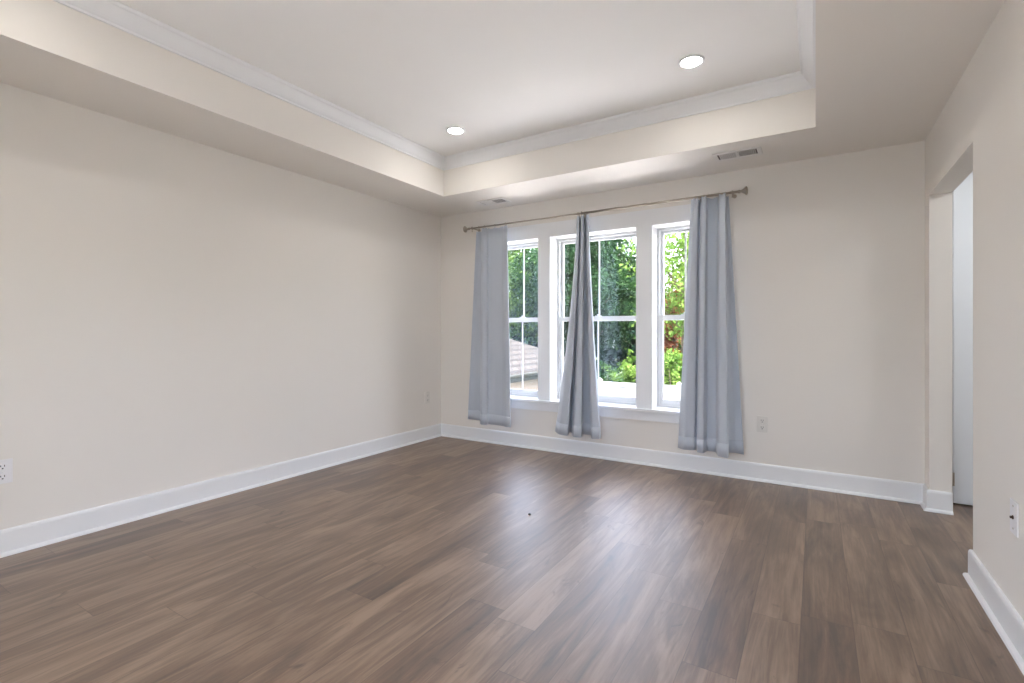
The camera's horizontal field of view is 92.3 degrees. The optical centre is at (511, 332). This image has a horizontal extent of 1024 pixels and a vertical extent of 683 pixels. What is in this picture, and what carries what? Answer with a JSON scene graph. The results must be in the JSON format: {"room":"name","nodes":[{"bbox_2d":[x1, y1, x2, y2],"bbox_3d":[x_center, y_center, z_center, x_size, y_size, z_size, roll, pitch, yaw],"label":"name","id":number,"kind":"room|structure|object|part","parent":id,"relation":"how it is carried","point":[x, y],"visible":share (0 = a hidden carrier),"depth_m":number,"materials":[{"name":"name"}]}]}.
{"room":"empty bedroom","nodes":[
{"label":"empty bedroom","id":0,"kind":"room"},
{"bbox_2d":[0,82,440,529],"bbox_3d":[-2.276,-0.364,3.357,0.200,3.050,5.720,0,0,32],"label":"wall","id":1,"kind":"structure","parent":0,"point":[175,311],"depth_m":3.27,"materials":[{"name":"beige paint"}]},
{"bbox_2d":[0,458,12,483],"bbox_3d":[-2.648,0.724,2.555,0.009,0.125,0.077,0,0,32],"label":"wall outlet","id":2,"kind":"object","parent":1,"relation":"attached to","point":[6,465],"visible":1,"depth_m":2.56,"materials":[{"name":"white plastic"}]},
{"bbox_2d":[0,463,6,470],"bbox_3d":[-2.646,0.698,2.553,0.003,0.036,0.033,0,0,32],"label":"receptacle","id":3,"kind":"object","parent":2,"relation":"attached to","point":[3,466],"depth_m":2.56,"materials":[{"name":"grey plastic"}]},
{"bbox_2d":[0,473,6,480],"bbox_3d":[-2.646,0.750,2.553,0.003,0.036,0.033,0,0,32],"label":"receptacle","id":4,"kind":"object","parent":2,"relation":"attached to","point":[3,476],"depth_m":2.56,"materials":[{"name":"grey plastic"}]},
{"bbox_2d":[0,423,440,557],"bbox_3d":[-2.183,1.093,3.287,0.031,0.136,5.300,0,0,32],"label":"baseboard","id":5,"kind":"structure","parent":1,"relation":"attached to","point":[29,536],"depth_m":3.26,"materials":[{"name":"white wood"}]},
{"bbox_2d":[425,392,429,403],"bbox_3d":[-0.920,0.711,5.352,0.009,0.125,0.077,0,0,32],"label":"wall outlet","id":6,"kind":"object","parent":1,"relation":"attached to","point":[427,394],"visible":1,"depth_m":5.35,"materials":[{"name":"beige plastic"}]},
{"bbox_2d":[0,0,1004,216],"bbox_3d":[-0.396,-1.594,2.184,4.230,0.590,5.300,0,0,32],"label":"ceiling","id":7,"kind":"structure","parent":0,"point":[497,71],"depth_m":2.90,"materials":[{"name":"beige paint"}]},
{"bbox_2d":[53,0,815,170],"bbox_3d":[-0.420,-1.592,2.193,3.020,0.094,4.010,0,0,32],"label":"trim","id":8,"kind":"structure","parent":7,"relation":"attached to","point":[116,14],"depth_m":3.27,"materials":[{"name":"white wood"}]},
{"bbox_2d":[446,127,464,134],"bbox_3d":[-0.458,-1.635,3.989,0.154,0.007,0.154,0,0,32],"label":"recessed light","id":9,"kind":"object","parent":7,"relation":"in","point":[451,130],"visible":1,"depth_m":3.98,"materials":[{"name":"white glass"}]},
{"bbox_3d":[-0.420,-1.764,2.193,3.020,0.250,4.010,0,0,32],"label":"tray panel","id":10,"kind":"part","parent":7,"relation":"part of","materials":[{"name":"paint"}]},
{"bbox_2d":[475,197,511,205],"bbox_3d":[-0.186,-1.296,4.875,0.320,0.006,0.178,0,0,32],"label":"ceiling vent","id":11,"kind":"object","parent":7,"relation":"in","point":[500,200],"visible":1,"depth_m":4.86,"materials":[{"name":"white metal"}]},
{"bbox_2d":[678,54,704,68],"bbox_3d":[1.084,-1.635,2.974,0.154,0.007,0.154,0,0,32],"label":"recessed light","id":12,"kind":"object","parent":7,"relation":"in","point":[690,61],"visible":1,"depth_m":2.97,"materials":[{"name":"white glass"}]},
{"bbox_2d":[712,146,762,161],"bbox_3d":[1.639,-1.296,3.577,0.320,0.006,0.178,0,0,32],"label":"ceiling vent","id":13,"kind":"object","parent":7,"relation":"in","point":[753,151],"visible":1,"depth_m":3.57,"materials":[{"name":"white metal"}]},
{"bbox_2d":[0,436,1023,682],"bbox_3d":[0.319,1.286,1.754,6.300,0.250,5.720,0,0,32],"label":"floor","id":14,"kind":"structure","parent":0,"point":[426,561],"depth_m":2.27,"materials":[{"name":"brown wood"}]},
{"bbox_2d":[441,141,924,483],"bbox_3d":[1.103,-0.364,4.502,4.345,3.050,0.220,0,0,32],"label":"wall","id":15,"kind":"structure","parent":0,"point":[828,252],"depth_m":3.69,"materials":[{"name":"beige paint"}]},
{"bbox_2d":[508,239,537,398],"bbox_3d":[0.087,-0.125,5.136,0.592,1.642,0.230,0,0,32],"label":"window","id":16,"kind":"structure","parent":15,"relation":"in","point":[533,243],"depth_m":5.17,"materials":[{"name":"white plastic"}]},
{"bbox_3d":[0.129,-0.515,5.204,0.532,0.808,0.026,0,0,32],"label":"sash","id":17,"kind":"part","parent":16,"relation":"part of","materials":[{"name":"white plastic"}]},
{"bbox_3d":[0.113,0.248,5.179,0.532,0.807,0.028,0,0,32],"label":"sash","id":18,"kind":"part","parent":16,"relation":"part of","materials":[{"name":"white plastic"}]},
{"bbox_2d":[551,228,635,406],"bbox_3d":[0.805,-0.125,4.692,0.878,1.642,0.230,0,0,32],"label":"window","id":19,"kind":"structure","parent":15,"relation":"in","point":[558,318],"depth_m":4.87,"materials":[{"name":"white plastic"}]},
{"bbox_3d":[0.832,0.248,4.735,0.818,0.807,0.028,0,0,32],"label":"sash","id":20,"kind":"part","parent":19,"relation":"part of","materials":[{"name":"clear glass"}]},
{"bbox_3d":[0.848,-0.515,4.760,0.818,0.808,0.026,0,0,32],"label":"sash","id":21,"kind":"part","parent":19,"relation":"part of","materials":[{"name":"glass"}]},
{"bbox_2d":[511,401,679,423],"bbox_3d":[0.704,0.733,4.609,2.425,0.081,0.018,0,0,32],"label":"trim","id":22,"kind":"structure","parent":15,"relation":"attached to","point":[636,415],"depth_m":4.44,"materials":[{"name":"white wood"}]},
{"bbox_2d":[511,397,679,414],"bbox_3d":[0.695,0.679,4.593,2.465,0.026,0.055,0,0,32],"label":"window sill","id":23,"kind":"structure","parent":15,"relation":"attached to","point":[512,398],"depth_m":4.41,"materials":[{"name":"white wood"}]},
{"bbox_2d":[507,204,690,408],"bbox_3d":[0.704,-0.204,4.608,2.425,1.740,0.020,0,0,32],"label":"trim","id":24,"kind":"structure","parent":15,"relation":"attached to","point":[644,221],"depth_m":4.35,"materials":[{"name":"white wood"}]},
{"bbox_2d":[463,186,747,232],"bbox_3d":[0.680,-1.090,4.538,2.728,0.074,0.164,0,0,32],"label":"curtain rod","id":25,"kind":"object","parent":15,"relation":"attached to","point":[744,190],"visible":0.88,"depth_m":4.27,"materials":[{"name":"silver metal"}]},
{"bbox_2d":[468,222,510,426],"bbox_3d":[-0.253,-0.091,5.004,0.641,2.032,0.172,0,0,38],"label":"curtain","id":26,"kind":"object","parent":25,"relation":"hanging from","point":[489,384],"visible":1,"depth_m":4.95,"materials":[{"name":"grey fabric"}]},
{"bbox_2d":[555,211,600,438],"bbox_3d":[0.591,-0.084,4.493,0.485,2.043,0.180,0,0,32],"label":"curtain","id":27,"kind":"object","parent":25,"relation":"hanging from","point":[578,409],"visible":1,"depth_m":4.48,"materials":[{"name":"grey fabric"}]},
{"bbox_2d":[678,192,743,457],"bbox_3d":[1.555,-0.077,3.891,0.492,2.056,0.207,0,0,32],"label":"curtain","id":28,"kind":"object","parent":25,"relation":"hanging from","point":[710,419],"visible":1,"depth_m":3.90,"materials":[{"name":"grey fabric"}]},
{"bbox_2d":[653,221,689,410],"bbox_3d":[1.490,-0.125,4.269,0.495,1.642,0.230,0,0,32],"label":"window","id":29,"kind":"structure","parent":15,"relation":"in","point":[659,402],"depth_m":4.40,"materials":[{"name":"white plastic"}]},
{"bbox_3d":[1.517,0.248,4.312,0.435,0.807,0.028,0,0,32],"label":"sash","id":30,"kind":"part","parent":29,"relation":"part of","materials":[{"name":"clear glass"}]},
{"bbox_3d":[1.532,-0.515,4.337,0.435,0.808,0.026,0,0,32],"label":"sash","id":31,"kind":"part","parent":29,"relation":"part of","materials":[{"name":"glass"}]},
{"bbox_2d":[441,423,922,503],"bbox_3d":[0.988,1.093,4.426,4.230,0.136,0.031,0,0,32],"label":"baseboard","id":32,"kind":"structure","parent":15,"relation":"attached to","point":[887,489],"depth_m":4.03,"materials":[{"name":"white wood"}]},
{"bbox_2d":[757,416,767,432],"bbox_3d":[1.955,0.716,3.841,0.077,0.125,0.009,0,0,32],"label":"wall outlet","id":33,"kind":"object","parent":15,"relation":"attached to","point":[762,421],"visible":1,"depth_m":3.84,"materials":[{"name":"beige plastic"}]},
{"bbox_2d":[925,0,1023,619],"bbox_3d":[1.452,-0.364,1.043,0.115,3.050,5.300,0,0,32],"label":"wall","id":34,"kind":"structure","parent":0,"point":[979,129],"depth_m":2.09,"materials":[{"name":"beige paint"}]},
{"bbox_2d":[920,484,953,514],"bbox_3d":[2.786,1.093,3.233,0.146,0.136,0.171,0,0,32],"label":"baseboard","id":35,"kind":"structure","parent":34,"relation":"attached to","point":[934,501],"depth_m":3.17,"materials":[{"name":"white wood"}]},
{"bbox_3d":[2.786,1.151,3.233,0.146,0.019,0.171,0,0,32],"label":"shoe moulding","id":36,"kind":"part","parent":35,"relation":"part of","materials":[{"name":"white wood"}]},
{"bbox_2d":[963,549,1023,674],"bbox_3d":[1.134,1.093,0.557,0.146,0.136,4.139,0,0,32],"label":"baseboard","id":37,"kind":"structure","parent":34,"relation":"attached to","point":[1002,614],"depth_m":1.94,"materials":[{"name":"white wood"}]},
{"bbox_2d":[1009,498,1018,537],"bbox_3d":[1.859,0.686,1.825,0.015,0.125,0.077,0,0,32],"label":"cable jack","id":38,"kind":"object","parent":34,"relation":"attached to","point":[1014,506],"visible":1,"depth_m":1.81,"materials":[{"name":"white plastic"}]},
{"bbox_3d":[3.655,-0.069,3.020,1.555,2.460,0.120,0,0,32],"label":"wall","id":39,"kind":"structure","parent":0,"visible":0},
{"bbox_2d":[952,171,972,504],"bbox_3d":[3.289,-0.005,3.111,0.772,2.308,0.102,0,0,32],"label":"door","id":40,"kind":"structure","parent":39,"relation":"in","point":[962,196],"depth_m":3.29,"materials":[{"name":"white paint"}]},
{"label":"outside","id":41,"kind":"structure","parent":0,"visible":0},
{"bbox_3d":[-0.626,3.511,18.017,100.000,0.300,130.000,0,0,32],"label":"ground","id":42,"kind":"structure","parent":41,"visible":0},
{"bbox_2d":[509,306,530,343],"bbox_3d":[1.894,-0.907,40.069,10.022,9.323,8.186,0,0,32],"label":"evergreen tree","id":43,"kind":"object","parent":42,"relation":"on","point":[516,338],"visible":0.06,"depth_m":37.81,"materials":[{"name":"green plant"}]},
{"bbox_2d":[508,247,537,343],"bbox_3d":[-0.516,-1.845,29.035,10.492,10.626,9.424,0,0,15],"label":"leafy tree","id":44,"kind":"object","parent":42,"relation":"on","point":[512,301],"visible":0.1,"depth_m":26.91,"materials":[{"name":"green plant"}]},
{"bbox_2d":[509,339,564,389],"bbox_3d":[-4.539,1.310,17.819,9.770,4.101,14.770,0,0,32],"label":"neighbouring house","id":45,"kind":"structure","parent":42,"relation":"on","point":[530,353],"depth_m":17.93,"materials":[{"name":"concrete"}]},
{"bbox_2d":[519,324,613,371],"bbox_3d":[4.384,-1.509,36.020,7.239,10.319,7.491,0,0,-12],"label":"evergreen tree","id":46,"kind":"object","parent":42,"relation":"on","point":[528,339],"visible":0.02,"depth_m":35.04,"materials":[{"name":"green plant"}]},
{"bbox_2d":[508,237,635,351],"bbox_3d":[4.059,-1.886,30.137,10.710,10.711,8.772,0,0,-26],"label":"leafy tree","id":47,"kind":"object","parent":42,"relation":"on","point":[609,338],"visible":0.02,"depth_m":28.76,"materials":[{"name":"green plant"}]},
{"bbox_2d":[508,238,669,349],"bbox_3d":[3.789,-1.662,25.472,8.536,10.263,8.413,0,0,18],"label":"leafy tree","id":48,"kind":"object","parent":42,"relation":"on","point":[615,287],"visible":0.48,"depth_m":24.26,"materials":[{"name":"green plant"}]},
{"bbox_2d":[596,361,621,381],"bbox_3d":[3.287,2.229,18.456,1.686,2.376,1.596,0,0,32],"label":"shrub","id":49,"kind":"object","parent":42,"relation":"on","point":[605,376],"visible":0.15,"depth_m":18.16,"materials":[{"name":"green plant"}]},
{"bbox_2d":[596,263,635,374],"bbox_3d":[9.471,-0.665,35.021,9.181,8.826,7.297,0,0,32],"label":"evergreen tree","id":50,"kind":"object","parent":42,"relation":"on","point":[619,353],"visible":0.16,"depth_m":33.50,"materials":[{"name":"green plant"}]},
{"bbox_2d":[613,349,635,382],"bbox_3d":[4.077,1.966,16.611,1.504,2.901,1.727,0,0,32],"label":"shrub","id":51,"kind":"object","parent":42,"relation":"on","point":[629,375],"visible":0.29,"depth_m":16.32,"materials":[{"name":"green plant"}]},
{"bbox_2d":[599,378,680,399],"bbox_3d":[7.276,2.401,12.960,14.360,1.920,0.160,0,0,32],"label":"vinyl fence","id":52,"kind":"object","parent":42,"relation":"on","point":[671,392],"visible":0.09,"depth_m":15.23,"materials":[{"name":"white plastic"}]},
{"bbox_3d":[2.809,2.436,15.719,0.130,1.850,0.130,0,0,32],"label":"post","id":53,"kind":"part","parent":52,"relation":"part of","materials":[{"name":"white plastic"}]},
{"bbox_3d":[3.860,1.631,15.070,2.340,0.140,0.090,0,0,32],"label":"rail","id":54,"kind":"part","parent":52,"relation":"part of","materials":[{"name":"white plastic"}]},
{"bbox_3d":[3.857,2.456,15.072,2.340,1.510,0.030,0,0,32],"label":"panel","id":55,"kind":"part","parent":52,"relation":"part of","materials":[{"name":"white plastic"}]},
{"bbox_3d":[4.910,2.436,14.421,0.130,1.850,0.130,0,0,32],"label":"post","id":56,"kind":"part","parent":52,"relation":"part of","materials":[{"name":"white plastic"}]},
{"bbox_2d":[616,232,688,361],"bbox_3d":[6.600,-1.183,18.245,4.915,9.304,5.098,0,0,24],"label":"leafy tree","id":57,"kind":"object","parent":42,"relation":"on","point":[674,261],"visible":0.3,"depth_m":17.86,"materials":[{"name":"green plant"}]},
{"bbox_2d":[623,279,684,382],"bbox_3d":[11.941,-1.134,31.637,8.990,9.803,8.407,0,0,32],"label":"evergreen tree","id":58,"kind":"object","parent":42,"relation":"on","point":[634,349],"visible":0.02,"depth_m":31.99,"materials":[{"name":"green plant"}]},
{"bbox_2d":[631,274,686,377],"bbox_3d":[10.241,-0.434,27.748,7.369,7.824,8.312,0,0,24],"label":"leafy tree","id":59,"kind":"object","parent":42,"relation":"on","point":[680,346],"visible":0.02,"depth_m":27.18,"materials":[{"name":"green plant"}]},
{"bbox_2d":[664,348,682,384],"bbox_3d":[5.276,1.946,15.588,1.746,2.942,1.558,0,0,32],"label":"shrub","id":60,"kind":"object","parent":42,"relation":"on","point":[669,357],"visible":0.38,"depth_m":15.52,"materials":[{"name":"green plant"}]},
{"bbox_2d":[664,273,683,380],"bbox_3d":[6.784,0.493,20.432,2.495,5.948,2.895,0,0,3],"label":"tree","id":61,"kind":"object","parent":42,"relation":"on","point":[674,343],"visible":0.24,"depth_m":20.17,"materials":[{"name":"green plant"}]}
]}

